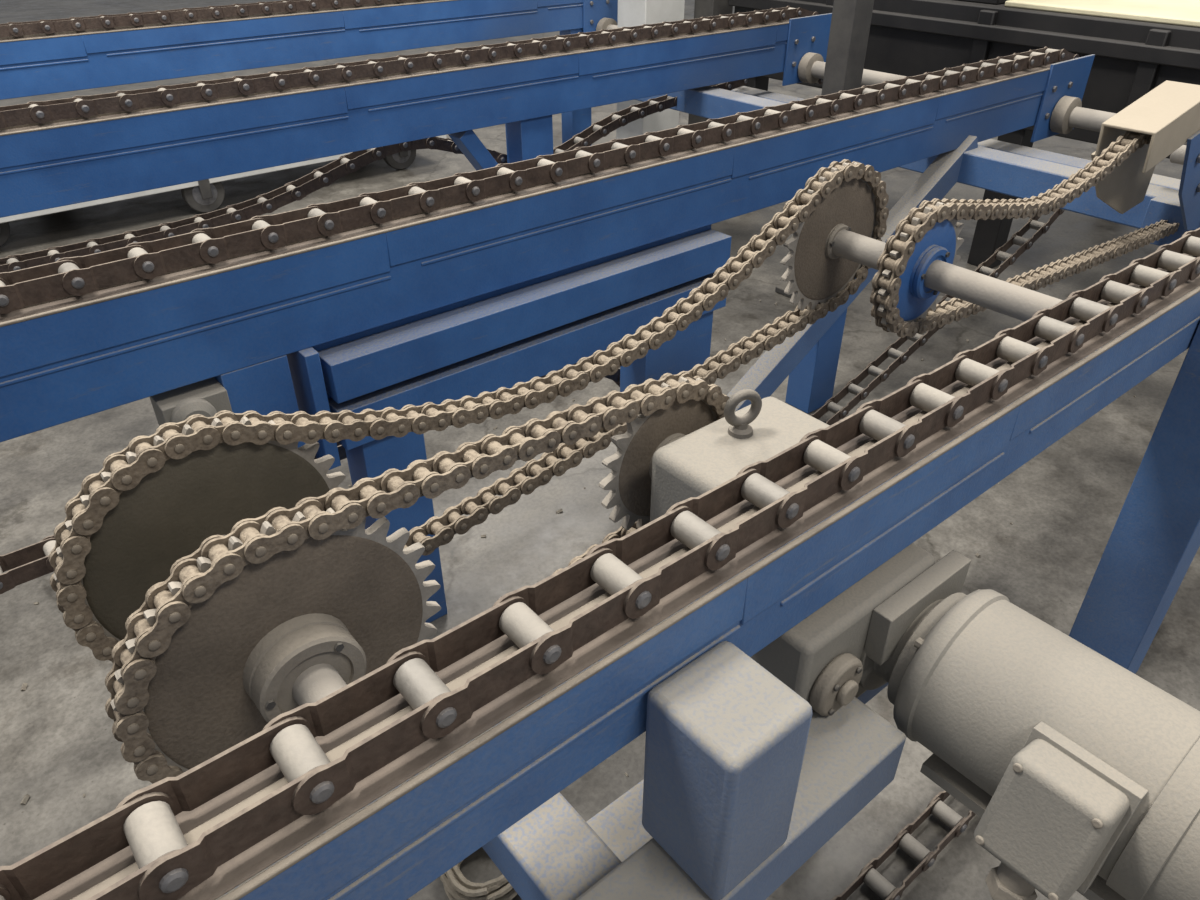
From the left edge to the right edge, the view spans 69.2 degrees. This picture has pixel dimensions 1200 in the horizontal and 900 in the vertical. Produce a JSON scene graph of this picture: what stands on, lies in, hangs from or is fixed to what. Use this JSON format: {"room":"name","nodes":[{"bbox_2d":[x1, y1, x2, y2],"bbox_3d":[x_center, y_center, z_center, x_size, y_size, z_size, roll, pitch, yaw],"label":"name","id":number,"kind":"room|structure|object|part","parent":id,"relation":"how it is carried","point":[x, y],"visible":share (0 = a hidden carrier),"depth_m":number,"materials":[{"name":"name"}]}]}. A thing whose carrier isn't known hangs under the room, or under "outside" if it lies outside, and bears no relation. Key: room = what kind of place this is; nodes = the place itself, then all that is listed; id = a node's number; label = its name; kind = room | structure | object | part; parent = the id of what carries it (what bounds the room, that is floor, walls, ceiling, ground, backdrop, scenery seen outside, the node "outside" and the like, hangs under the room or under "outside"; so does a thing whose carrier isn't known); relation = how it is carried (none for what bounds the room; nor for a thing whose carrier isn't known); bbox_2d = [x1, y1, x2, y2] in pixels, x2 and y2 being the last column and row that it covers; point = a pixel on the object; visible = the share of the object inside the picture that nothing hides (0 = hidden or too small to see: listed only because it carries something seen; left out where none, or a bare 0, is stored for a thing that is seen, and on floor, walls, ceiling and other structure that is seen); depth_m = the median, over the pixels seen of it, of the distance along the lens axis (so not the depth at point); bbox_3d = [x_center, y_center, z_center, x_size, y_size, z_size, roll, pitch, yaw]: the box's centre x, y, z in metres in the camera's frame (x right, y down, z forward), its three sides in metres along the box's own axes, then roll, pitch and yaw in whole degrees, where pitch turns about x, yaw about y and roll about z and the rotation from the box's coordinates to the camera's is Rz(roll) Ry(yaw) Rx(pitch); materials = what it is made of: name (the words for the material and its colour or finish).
{"room":"factory floor","nodes":[
{"label":"factory floor","id":0,"kind":"room"},
{"bbox_2d":[0,363,619,593],"bbox_3d":[-0.542,0.138,1.644,1.832,0.316,0.061,-25,41,-32],"label":"chain","id":1,"kind":"object","parent":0,"point":[30,562],"depth_m":1.34,"materials":[{"name":"brown metal"}]},
{"bbox_2d":[0,79,747,272],"bbox_3d":[-0.658,-0.744,2.372,3.047,0.169,0.061,-25,41,-32],"label":"chain","id":2,"kind":"object","parent":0,"point":[298,189],"depth_m":2.27,"materials":[{"name":"brown metal"}]},
{"bbox_2d":[0,0,1199,899],"bbox_3d":[-0.723,-2.182,5.543,13.500,0.045,17.100,-25,41,-32],"label":"floor","id":3,"kind":"structure","parent":0,"point":[58,744],"depth_m":2.00,"materials":[{"name":"concrete"}]},
{"bbox_2d":[0,135,446,246],"bbox_3d":[-2.070,-1.248,3.879,2.700,0.247,0.860,-25,41,-32],"label":"wheeled cart","id":4,"kind":"object","parent":3,"relation":"on","point":[204,196],"visible":0.25,"depth_m":3.71,"materials":[{"name":"white paint"}]},
{"bbox_2d":[0,0,617,145],"bbox_3d":[-1.207,-1.122,3.162,3.362,0.835,0.106,-25,41,-32],"label":"conveyor rail","id":5,"kind":"object","parent":3,"relation":"on","point":[34,64],"visible":0.83,"depth_m":2.99,"materials":[{"name":"blue metal"}]},
{"bbox_2d":[0,0,410,36],"bbox_3d":[-1.168,-1.404,3.015,3.336,0.260,0.061,-25,41,-32],"label":"chain","id":6,"kind":"object","parent":5,"relation":"on","point":[17,29],"depth_m":2.79,"materials":[{"name":"brown metal"}]},
{"bbox_2d":[731,86,1180,189],"bbox_3d":[0.781,-1.087,2.896,0.090,0.090,2.819,-25,41,-32],"label":"cross beam","id":7,"kind":"structure","parent":5,"relation":"attached to","point":[1159,180],"depth_m":2.44,"materials":[{"name":"metal"}]},
{"bbox_2d":[0,13,831,217],"bbox_3d":[-0.490,-0.634,2.445,3.362,0.817,0.106,-25,41,-32],"label":"conveyor rail","id":8,"kind":"object","parent":3,"relation":"on","point":[63,162],"visible":0.86,"depth_m":2.18,"materials":[{"name":"blue metal"}]},
{"bbox_2d":[0,6,822,128],"bbox_3d":[-0.457,-0.901,2.302,3.322,0.269,0.061,-25,41,-32],"label":"chain","id":9,"kind":"object","parent":8,"relation":"on","point":[31,112],"depth_m":2.11,"materials":[{"name":"metal"}]},
{"bbox_2d":[440,860,516,899],"bbox_3d":[-0.164,0.603,1.270,0.140,0.061,0.128,-25,41,-32],"label":"rope coil","id":10,"kind":"object","parent":3,"relation":"on","point":[456,886],"visible":0.36,"depth_m":1.22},
{"bbox_2d":[0,54,1094,622],"bbox_3d":[0.102,-0.227,1.854,3.362,0.796,0.130,-25,41,-32],"label":"frame","id":11,"kind":"object","parent":3,"relation":"on","point":[490,293],"visible":0.7,"depth_m":1.47,"materials":[{"name":"blue metal"}]},
{"bbox_2d":[0,46,1078,313],"bbox_3d":[0.136,-0.522,1.705,3.300,0.198,0.061,-25,41,-32],"label":"chain","id":12,"kind":"object","parent":11,"relation":"on","point":[78,275],"depth_m":1.37,"materials":[{"name":"brown metal"}]},
{"bbox_2d":[596,18,1186,144],"bbox_3d":[0.915,-1.243,2.919,0.099,0.099,3.105,-25,41,-32],"label":"shaft","id":13,"kind":"object","parent":11,"relation":"attached to","point":[1068,113],"visible":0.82,"depth_m":2.49,"materials":[{"name":"silver metal"}]},
{"bbox_2d":[635,86,1178,228],"bbox_3d":[0.555,-1.032,2.709,0.090,0.079,2.819,-25,41,-32],"label":"cross beam","id":14,"kind":"structure","parent":11,"relation":"attached to","point":[1015,175],"depth_m":2.20,"materials":[{"name":"metal"}]},
{"bbox_2d":[870,131,1179,337],"bbox_3d":[0.918,-0.438,1.581,1.382,0.273,0.037,-25,41,-32],"label":"chain","id":15,"kind":"object","parent":14,"relation":"attached to","point":[1053,199],"visible":0.76,"depth_m":1.36,"materials":[{"name":"brown metal"}]},
{"bbox_2d":[1091,80,1199,245],"bbox_3d":[1.103,-0.532,1.701,0.486,0.348,0.112,-25,41,-32],"label":"guard","id":16,"kind":"object","parent":14,"relation":"attached to","point":[1170,112],"visible":0.73,"depth_m":1.60,"materials":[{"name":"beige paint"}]},
{"bbox_2d":[20,280,1135,899],"bbox_3d":[0.148,0.092,2.088,2.930,0.015,1.607,-25,41,-32],"label":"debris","id":17,"kind":"object","parent":3,"relation":"on","point":[24,685],"visible":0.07,"depth_m":1.58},
{"bbox_2d":[34,253,1199,899],"bbox_3d":[0.676,0.166,1.280,3.362,0.778,0.189,-25,41,-32],"label":"conveyor rail","id":18,"kind":"object","parent":3,"relation":"on","point":[407,823],"visible":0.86,"depth_m":0.71,"materials":[{"name":"blue metal"}]},
{"bbox_2d":[0,228,1199,899],"bbox_3d":[0.683,-0.135,1.166,3.278,0.209,0.061,-25,41,-32],"label":"chain","id":19,"kind":"object","parent":18,"relation":"on","point":[145,821],"depth_m":0.61,"materials":[{"name":"brown metal"}]},
{"bbox_2d":[832,230,1063,321],"bbox_3d":[0.463,-0.256,1.244,0.040,0.040,0.394,-25,41,-32],"label":"shaft","id":20,"kind":"object","parent":18,"relation":"attached to","point":[1009,299],"visible":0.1,"depth_m":1.19,"materials":[{"name":"silver metal"}]},
{"bbox_2d":[780,162,878,310],"bbox_3d":[0.353,-0.330,1.355,0.233,0.233,0.058,-25,41,-32],"label":"sprocket","id":21,"kind":"object","parent":20,"relation":"attached to","point":[815,275],"visible":0.73,"depth_m":1.33,"materials":[{"name":"metal"}]},
{"bbox_2d":[877,202,963,332],"bbox_3d":[0.463,-0.257,1.245,0.192,0.192,0.043,-25,41,-32],"label":"sprocket","id":22,"kind":"object","parent":20,"relation":"attached to","point":[942,242],"visible":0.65,"depth_m":1.23,"materials":[{"name":"blue paint"}]},
{"bbox_2d":[1170,145,1185,164],"bbox_3d":[1.391,-0.604,1.863,0.040,0.040,0.304,-25,41,-32],"label":"shaft","id":23,"kind":"object","parent":18,"relation":"attached to","point":[1177,157],"visible":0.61,"depth_m":1.94,"materials":[{"name":"silver metal"}]},
{"bbox_2d":[616,0,684,138],"bbox_3d":[0.217,-1.920,3.670,0.225,1.598,0.180,-25,41,-32],"label":"column","id":24,"kind":"structure","parent":3,"relation":"on","point":[631,13],"depth_m":3.69,"materials":[{"name":"paint"}]},
{"bbox_2d":[482,682,905,899],"bbox_3d":[-0.037,0.342,1.237,0.562,0.535,0.873,-25,41,-32],"label":"support frame","id":25,"kind":"object","parent":3,"relation":"on","point":[853,753],"visible":0.21,"depth_m":0.80,"materials":[{"name":"blue paint"}]},
{"bbox_2d":[105,371,729,783],"bbox_3d":[-0.116,0.111,0.871,0.690,0.294,0.037,-25,41,-32],"label":"chain","id":26,"kind":"object","parent":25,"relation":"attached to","point":[376,497],"visible":0.48,"depth_m":0.72,"materials":[{"name":"brown metal"}]},
{"bbox_2d":[48,159,888,662],"bbox_3d":[-0.025,-0.095,1.118,1.237,0.364,0.037,-25,41,-32],"label":"chain","id":27,"kind":"object","parent":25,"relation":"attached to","point":[69,570],"visible":0.72,"depth_m":1.07,"materials":[{"name":"brown metal"}]},
{"bbox_2d":[642,641,812,899],"bbox_3d":[0.099,0.262,0.712,0.092,0.178,0.095,-25,41,-32],"label":"support post","id":28,"kind":"object","parent":25,"relation":"on","point":[726,741],"visible":1,"depth_m":0.67,"materials":[{"name":"metal"}]},
{"bbox_2d":[650,389,1199,899],"bbox_3d":[0.320,0.163,0.857,0.260,0.335,0.652,-25,41,-32],"label":"motor","id":29,"kind":"object","parent":25,"relation":"on","point":[1080,773],"visible":0.8,"depth_m":0.80,"materials":[{"name":"paint"}]},
{"bbox_2d":[598,377,716,529],"bbox_3d":[0.077,0.009,0.989,0.192,0.192,0.045,-25,41,-32],"label":"sprocket","id":30,"kind":"object","parent":29,"relation":"attached to","point":[629,481],"visible":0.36,"depth_m":0.96,"materials":[{"name":"metal"}]},
{"bbox_3d":[0.457,0.284,0.816,0.178,0.179,0.320,-25,41,-32],"label":"motor","id":31,"kind":"part","parent":29,"relation":"part of","materials":[{"name":"paint"}]},
{"bbox_2d":[688,0,732,124],"bbox_3d":[0.490,-1.956,3.724,0.126,1.598,0.112,-25,41,-32],"label":"steel column","id":32,"kind":"structure","parent":3,"relation":"on","point":[702,8],"depth_m":3.72,"materials":[{"name":"grey metal"}]},
{"bbox_2d":[775,0,873,297],"bbox_3d":[0.746,-1.369,2.520,0.198,1.958,0.171,-25,41,-32],"label":"steel column","id":33,"kind":"structure","parent":3,"relation":"on","point":[851,19],"depth_m":2.59,"materials":[{"name":"grey metal"}]},
{"bbox_2d":[810,208,1064,424],"bbox_3d":[0.922,-0.398,2.404,1.314,0.459,0.061,-25,41,-32],"label":"chain","id":34,"kind":"object","parent":3,"relation":"on","point":[831,405],"visible":0.65,"depth_m":2.39,"materials":[{"name":"metal"}]},
{"bbox_2d":[728,0,1199,267],"bbox_3d":[2.274,-1.350,2.654,1.278,1.778,3.915,-25,41,-32],"label":"frame","id":35,"kind":"object","parent":3,"relation":"on","point":[1137,46],"visible":0.34,"depth_m":2.83,"materials":[{"name":"paint"}]},
{"bbox_3d":[-0.472,0.339,1.168,0.162,0.614,0.099,-25,41,-32],"label":"support stand","id":36,"kind":"object","parent":3,"relation":"on","visible":0},
{"bbox_2d":[223,535,346,705],"bbox_3d":[-0.312,0.152,0.810,0.135,0.083,0.475,-25,41,-32],"label":"shaft","id":37,"kind":"object","parent":36,"relation":"on","point":[318,681],"visible":0.02,"depth_m":0.72,"materials":[{"name":"paint"}]},
{"bbox_2d":[53,417,345,641],"bbox_3d":[-0.397,0.095,0.896,0.290,0.290,0.039,-25,41,-32],"label":"sprocket","id":38,"kind":"object","parent":37,"relation":"attached to","point":[156,523],"visible":0.44,"depth_m":0.84,"materials":[{"name":"metal"}]},
{"bbox_2d":[110,508,440,772],"bbox_3d":[-0.259,0.187,0.758,0.290,0.290,0.065,-25,41,-32],"label":"sprocket","id":39,"kind":"object","parent":37,"relation":"attached to","point":[348,600],"visible":0.62,"depth_m":0.73,"materials":[{"name":"metal"}]},
{"bbox_2d":[832,790,975,899],"bbox_3d":[0.602,0.534,1.389,1.247,0.034,0.061,-25,41,-32],"label":"chain","id":40,"kind":"object","parent":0,"point":[868,874],"depth_m":1.29,"materials":[{"name":"metal"}]}
]}

